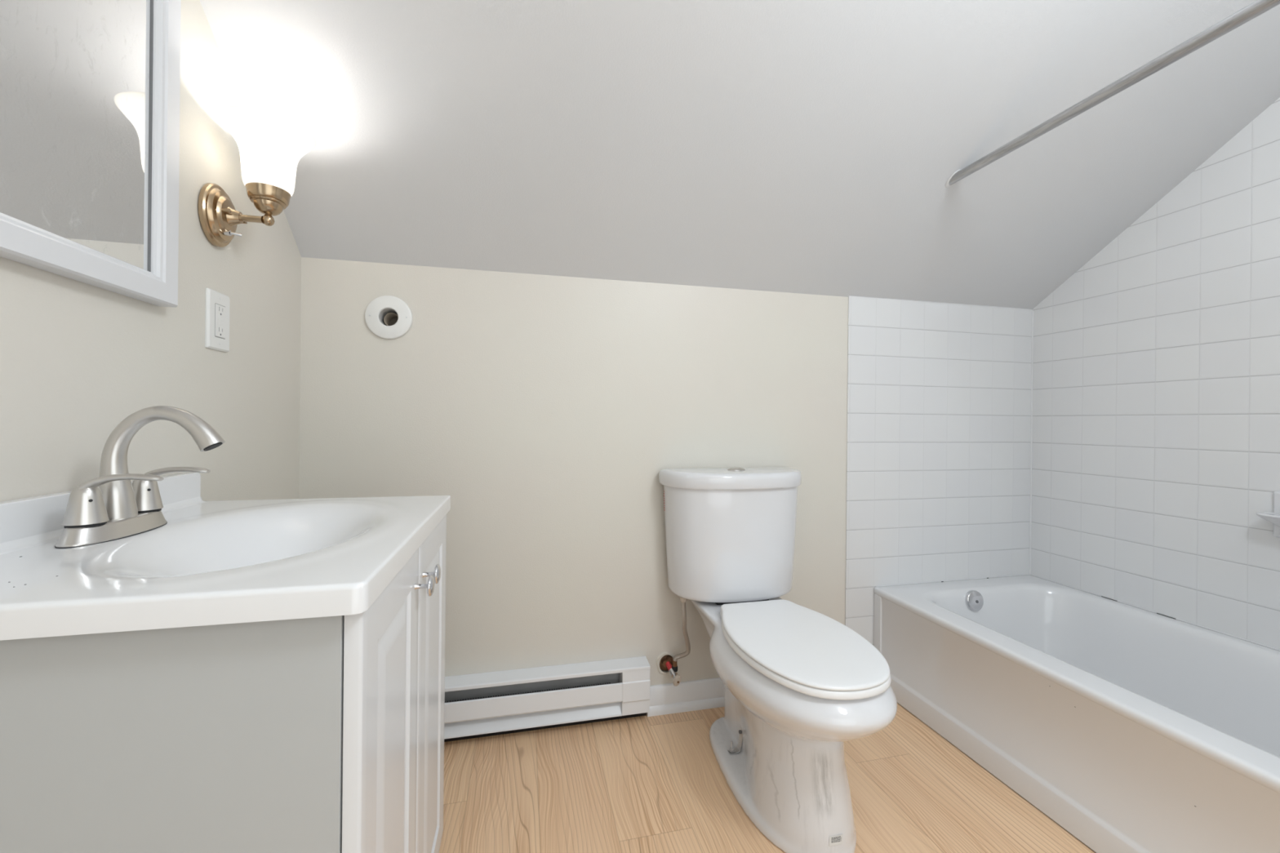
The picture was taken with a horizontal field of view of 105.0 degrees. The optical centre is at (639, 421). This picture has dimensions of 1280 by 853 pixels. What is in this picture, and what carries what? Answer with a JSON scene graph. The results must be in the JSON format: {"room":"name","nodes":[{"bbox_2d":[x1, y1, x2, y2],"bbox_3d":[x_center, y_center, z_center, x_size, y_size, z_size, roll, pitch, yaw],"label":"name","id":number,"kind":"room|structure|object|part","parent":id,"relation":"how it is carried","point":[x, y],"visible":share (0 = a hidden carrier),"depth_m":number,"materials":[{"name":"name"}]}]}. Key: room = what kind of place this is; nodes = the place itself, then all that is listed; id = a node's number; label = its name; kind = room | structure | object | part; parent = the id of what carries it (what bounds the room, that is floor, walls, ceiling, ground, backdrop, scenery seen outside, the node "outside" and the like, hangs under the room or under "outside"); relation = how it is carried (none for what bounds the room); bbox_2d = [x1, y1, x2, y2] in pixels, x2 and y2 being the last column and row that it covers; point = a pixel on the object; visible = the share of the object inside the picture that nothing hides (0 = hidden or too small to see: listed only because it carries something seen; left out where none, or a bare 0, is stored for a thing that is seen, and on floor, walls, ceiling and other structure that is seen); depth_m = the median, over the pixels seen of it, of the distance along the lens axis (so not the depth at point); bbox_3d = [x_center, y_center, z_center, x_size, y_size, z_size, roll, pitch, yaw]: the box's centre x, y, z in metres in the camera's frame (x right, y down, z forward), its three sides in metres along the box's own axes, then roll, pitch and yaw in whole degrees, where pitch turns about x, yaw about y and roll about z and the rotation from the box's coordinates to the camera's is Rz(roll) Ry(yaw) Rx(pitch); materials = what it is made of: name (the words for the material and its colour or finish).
{"room":"bathroom","nodes":[
{"label":"bathroom","id":0,"kind":"room"},
{"bbox_2d":[0,0,301,502],"bbox_3d":[-0.744,-0.210,0.146,0.120,2.380,2.600,1,0,-13],"label":"wall","id":1,"kind":"structure","parent":0,"point":[77,358],"depth_m":0.94,"materials":[{"name":"beige paint"}]},
{"bbox_2d":[0,0,181,307],"bbox_3d":[-0.775,-0.535,0.622,0.029,0.662,0.522,1,0,-13],"label":"wall mirror","id":2,"kind":"object","parent":1,"relation":"attached to","point":[90,90],"visible":1,"depth_m":0.72,"materials":[{"name":"white paint"}]},
{"bbox_2d":[0,472,200,543],"bbox_3d":[-0.799,0.133,0.676,0.019,0.068,0.596,1,0,-13],"label":"backsplash","id":3,"kind":"structure","parent":1,"relation":"attached to","point":[20,518],"depth_m":0.65,"materials":[{"name":"stone"}]},
{"bbox_2d":[204,288,230,352],"bbox_3d":[-0.888,-0.212,1.037,0.008,0.122,0.076,1,0,-13],"label":"wall outlet","id":4,"kind":"object","parent":1,"relation":"attached to","point":[217,304],"visible":1,"depth_m":1.03,"materials":[{"name":"white plastic"}]},
{"bbox_2d":[215,303,225,337],"bbox_3d":[-0.886,-0.212,1.037,0.002,0.067,0.033,1,0,-13],"label":"receptacle","id":5,"kind":"object","parent":4,"relation":"attached to","point":[220,308],"depth_m":1.04,"materials":[{"name":"white plastic"}]},
{"bbox_2d":[197,106,315,247],"bbox_3d":[-0.797,-0.491,1.042,0.182,0.254,0.166,1,0,-13],"label":"wall sconce","id":6,"kind":"object","parent":1,"relation":"attached to","point":[271,145],"visible":1,"depth_m":1.01,"materials":[{"name":"gold metal"}]},
{"bbox_3d":[-0.848,-0.432,1.006,0.016,0.008,0.008,1,0,-13],"label":"mounting knob","id":7,"kind":"part","parent":6,"relation":"part of","materials":[{"name":"gold metal"}]},
{"bbox_2d":[223,230,241,236],"bbox_3d":[-0.850,-0.392,1.026,0.029,0.011,0.013,1,0,-26],"label":"toggle switch","id":8,"kind":"object","parent":6,"relation":"attached to","point":[226,233],"depth_m":1.02,"materials":[{"name":"silver metal"}]},
{"bbox_3d":[-0.820,-0.428,1.037,0.045,0.016,0.017,1,0,-13],"label":"arm","id":9,"kind":"part","parent":6,"relation":"part of","materials":[{"name":"gold metal"}]},
{"bbox_3d":[-0.788,-0.548,1.044,0.166,0.140,0.166,1,0,-13],"label":"lamp shade","id":10,"kind":"part","parent":6,"relation":"part of","materials":[{"name":"white glass"}]},
{"bbox_2d":[298,257,848,685],"bbox_3d":[0.304,0.243,1.792,2.685,1.496,0.120,1,0,-13],"label":"wall","id":11,"kind":"structure","parent":0,"point":[549,411],"depth_m":1.60,"materials":[{"name":"beige paint"}]},
{"bbox_2d":[364,295,413,339],"bbox_3d":[-0.762,-0.313,1.514,0.131,0.131,0.099,1,0,-13],"label":"air vent","id":12,"kind":"object","parent":11,"relation":"in","point":[387,317],"visible":1,"depth_m":1.47,"materials":[{"name":"white plastic"}]},
{"bbox_2d":[444,656,650,742],"bbox_3d":[-0.452,0.886,1.521,0.982,0.194,0.064,1,0,-13],"label":"baseboard heater","id":13,"kind":"object","parent":11,"relation":"attached to","point":[482,704],"visible":0.64,"depth_m":1.54,"materials":[{"name":"metal"}]},
{"bbox_3d":[-0.496,0.918,1.504,0.890,0.056,0.040,1,0,-13],"label":"panel","id":14,"kind":"part","parent":13,"relation":"part of","materials":[{"name":"metal"}]},
{"bbox_3d":[-0.490,0.870,1.484,0.890,0.061,0.008,1,0,-13],"label":"panel","id":15,"kind":"part","parent":13,"relation":"part of","materials":[{"name":"metal"}]},
{"bbox_2d":[655,596,690,686],"bbox_3d":[0.116,0.714,1.646,0.074,0.303,0.162,1,0,-33],"label":"water supply valve","id":16,"kind":"object","parent":11,"relation":"attached to","point":[664,661],"visible":1,"depth_m":1.63,"materials":[{"name":"metal"}]},
{"bbox_3d":[0.122,0.848,1.608,0.026,0.035,0.016,1,0,-13],"label":"valve handle","id":17,"kind":"part","parent":16,"relation":"part of","materials":[{"name":"beige plastic"}]},
{"bbox_2d":[646,677,724,716],"bbox_3d":[0.396,0.946,1.743,0.765,0.091,0.022,1,0,-13],"label":"baseboard","id":18,"kind":"structure","parent":11,"relation":"attached to","point":[704,694],"depth_m":1.68,"materials":[{"name":"paint"}]},
{"bbox_2d":[844,295,1031,645],"bbox_3d":[1.196,0.265,1.939,0.869,1.470,0.007,1,0,-13],"label":"wall tile","id":19,"kind":"object","parent":11,"relation":"attached to","point":[939,432],"depth_m":1.93,"materials":[{"name":"white tile"}]},
{"bbox_2d":[941,577,1174,618],"bbox_3d":[1.499,0.632,1.825,0.647,0.003,0.168,1,0,33],"label":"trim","id":20,"kind":"structure","parent":11,"relation":"attached to","point":[986,578],"depth_m":1.74,"materials":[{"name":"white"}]},
{"bbox_2d":[848,295,1279,650],"bbox_3d":[1.371,0.083,1.211,0.871,1.098,1.498,1,0,-13],"label":"trim","id":21,"kind":"structure","parent":11,"relation":"attached to","point":[1032,363],"depth_m":2.02,"materials":[{"name":"white"}]},
{"bbox_2d":[200,0,1279,310],"bbox_3d":[0.631,-0.963,0.459,2.785,1.006,2.620,1,0,-13],"label":"ceiling","id":22,"kind":"structure","parent":0,"point":[812,147],"depth_m":1.29,"materials":[{"name":"paint"}]},
{"bbox_2d":[945,0,1279,187],"bbox_3d":[1.085,-0.730,0.887,0.060,0.060,1.270,1,0,-13],"label":"shower curtain rod","id":23,"kind":"object","parent":22,"relation":"attached to","point":[1257,7],"visible":1,"depth_m":1.04,"materials":[{"name":"metal"}]},
{"bbox_2d":[439,702,1096,852],"bbox_3d":[0.609,1.044,0.469,2.925,0.100,2.840,1,0,-13],"label":"floor","id":24,"kind":"structure","parent":0,"point":[642,784],"depth_m":1.29,"materials":[{"name":"brown wood"}]},
{"bbox_2d":[0,472,450,852],"bbox_3d":[-0.571,0.542,0.732,0.497,0.880,0.602,1,0,-13],"label":"bathroom vanity","id":25,"kind":"object","parent":24,"relation":"on","point":[250,676],"visible":0.94,"depth_m":0.49,"materials":[{"name":"laminate"}]},
{"bbox_2d":[54,405,225,548],"bbox_3d":[-0.687,0.068,0.703,0.157,0.181,0.164,1,0,-13],"label":"sink faucet","id":26,"kind":"object","parent":25,"relation":"on","point":[108,507],"visible":1,"depth_m":0.68,"materials":[{"name":"silver metal"}]},
{"bbox_3d":[-0.723,0.107,0.642,0.042,0.050,0.042,1,0,-13],"label":"handle","id":27,"kind":"part","parent":26,"relation":"part of","materials":[{"name":"silver metal"}]},
{"bbox_3d":[-0.735,0.146,0.691,0.060,0.023,0.163,1,0,-13],"label":"plate","id":28,"kind":"part","parent":26,"relation":"part of","materials":[{"name":"silver metal"}]},
{"bbox_3d":[-0.690,0.088,0.650,0.096,0.038,0.023,1,0,-13],"label":"lever","id":29,"kind":"part","parent":26,"relation":"part of","materials":[{"name":"silver metal"}]},
{"bbox_3d":[-0.747,0.107,0.741,0.042,0.050,0.042,1,0,-13],"label":"handle","id":30,"kind":"part","parent":26,"relation":"part of","materials":[{"name":"silver metal"}]},
{"bbox_3d":[-0.683,0.058,0.704,0.148,0.161,0.042,1,0,-13],"label":"spout","id":31,"kind":"part","parent":26,"relation":"part of","materials":[{"name":"silver metal"}]},
{"bbox_3d":[-0.713,0.088,0.749,0.096,0.038,0.023,1,0,-13],"label":"lever","id":32,"kind":"part","parent":26,"relation":"part of","materials":[{"name":"silver metal"}]},
{"bbox_2d":[0,495,450,640],"bbox_3d":[-0.577,0.209,0.730,0.476,0.124,0.602,1,0,-13],"label":"sink","id":33,"kind":"object","parent":25,"relation":"in","point":[320,569],"depth_m":0.55,"materials":[{"name":"white ceramic"}]},
{"bbox_3d":[-0.333,0.544,0.648,0.017,0.696,0.287,1,0,-13],"label":"door","id":34,"kind":"part","parent":25,"relation":"part of","materials":[{"name":"white wood"}]},
{"bbox_3d":[-0.336,0.256,0.764,0.030,0.032,0.032,1,0,-13],"label":"knob","id":35,"kind":"part","parent":25,"relation":"part of","materials":[{"name":"silver metal"}]},
{"bbox_3d":[-0.400,0.543,0.929,0.017,0.696,0.287,1,0,-13],"label":"door","id":36,"kind":"part","parent":25,"relation":"part of","materials":[{"name":"white wood"}]},
{"bbox_3d":[-0.350,0.256,0.823,0.030,0.032,0.032,1,0,-13],"label":"knob","id":37,"kind":"part","parent":25,"relation":"part of","materials":[{"name":"silver metal"}]},
{"bbox_2d":[658,466,897,852],"bbox_3d":[0.378,0.571,1.360,0.491,0.840,0.747,1,0,-13],"label":"toilet","id":38,"kind":"object","parent":24,"relation":"on","point":[799,683],"visible":1,"depth_m":1.25,"materials":[{"name":"white ceramic"}]},
{"bbox_3d":[0.320,0.185,1.618,0.491,0.050,0.217,1,0,-13],"label":"tank lid","id":39,"kind":"part","parent":38,"relation":"part of","materials":[{"name":"white ceramic"}]},
{"bbox_3d":[0.318,0.384,1.618,0.464,0.358,0.190,1,0,-13],"label":"tank","id":40,"kind":"part","parent":38,"relation":"part of","materials":[{"name":"white ceramic"}]},
{"bbox_3d":[0.379,0.784,1.343,0.376,0.415,0.713,1,0,-13],"label":"bowl","id":41,"kind":"part","parent":38,"relation":"part of","materials":[{"name":"white ceramic"}]},
{"bbox_3d":[0.402,0.567,1.258,0.341,0.017,0.499,1,0,-13],"label":"seat","id":42,"kind":"part","parent":38,"relation":"part of","materials":[{"name":"plastic"}]},
{"bbox_3d":[0.402,0.551,1.259,0.337,0.010,0.495,1,0,-13],"label":"seat lid","id":43,"kind":"part","parent":38,"relation":"part of","materials":[{"name":"plastic"}]},
{"bbox_2d":[831,835,840,842],"bbox_3d":[0.437,0.930,1.093,0.025,0.010,0.002,1,0,-13],"label":"print","id":44,"kind":"object","parent":38,"relation":"on","point":[834,838],"depth_m":1.09,"materials":[{"name":"grey"}]},
{"bbox_2d":[873,574,1279,852],"bbox_3d":[1.433,0.815,1.163,0.750,0.367,1.612,1,0,-13],"label":"bathtub","id":45,"kind":"object","parent":24,"relation":"on","point":[1131,729],"visible":0.94,"depth_m":1.36,"materials":[{"name":"white ceramic"}]},
{"bbox_3d":[1.245,0.668,1.831,0.074,0.074,0.024,1,0,-13],"label":"overflow plate","id":46,"kind":"part","parent":45,"relation":"part of","materials":[{"name":"silver metal"}]},
{"bbox_3d":[1.986,-0.183,0.792,0.120,2.380,2.600,1,0,-13],"label":"wall","id":47,"kind":"structure","parent":0,"visible":0},
{"bbox_2d":[1030,97,1279,651],"bbox_3d":[1.820,-0.445,1.232,0.007,2.172,1.654,1,0,-13],"label":"wall tile","id":48,"kind":"object","parent":47,"relation":"attached to","point":[1156,446],"depth_m":1.58,"materials":[{"name":"white tile"}]},
{"bbox_2d":[1255,491,1279,537],"bbox_3d":[1.754,0.257,1.288,0.082,0.128,0.181,1,0,-13],"label":"soap dish","id":49,"kind":"object","parent":47,"relation":"attached to","point":[1273,517],"visible":1,"depth_m":1.36,"materials":[{"name":"white ceramic"}]},
{"bbox_2d":[1255,511,1279,527],"bbox_3d":[1.752,0.279,1.287,0.078,0.052,0.181,1,0,-13],"label":"tray","id":50,"kind":"object","parent":49,"relation":"on","point":[1273,517],"depth_m":1.34,"materials":[{"name":"white ceramic"}]}
]}

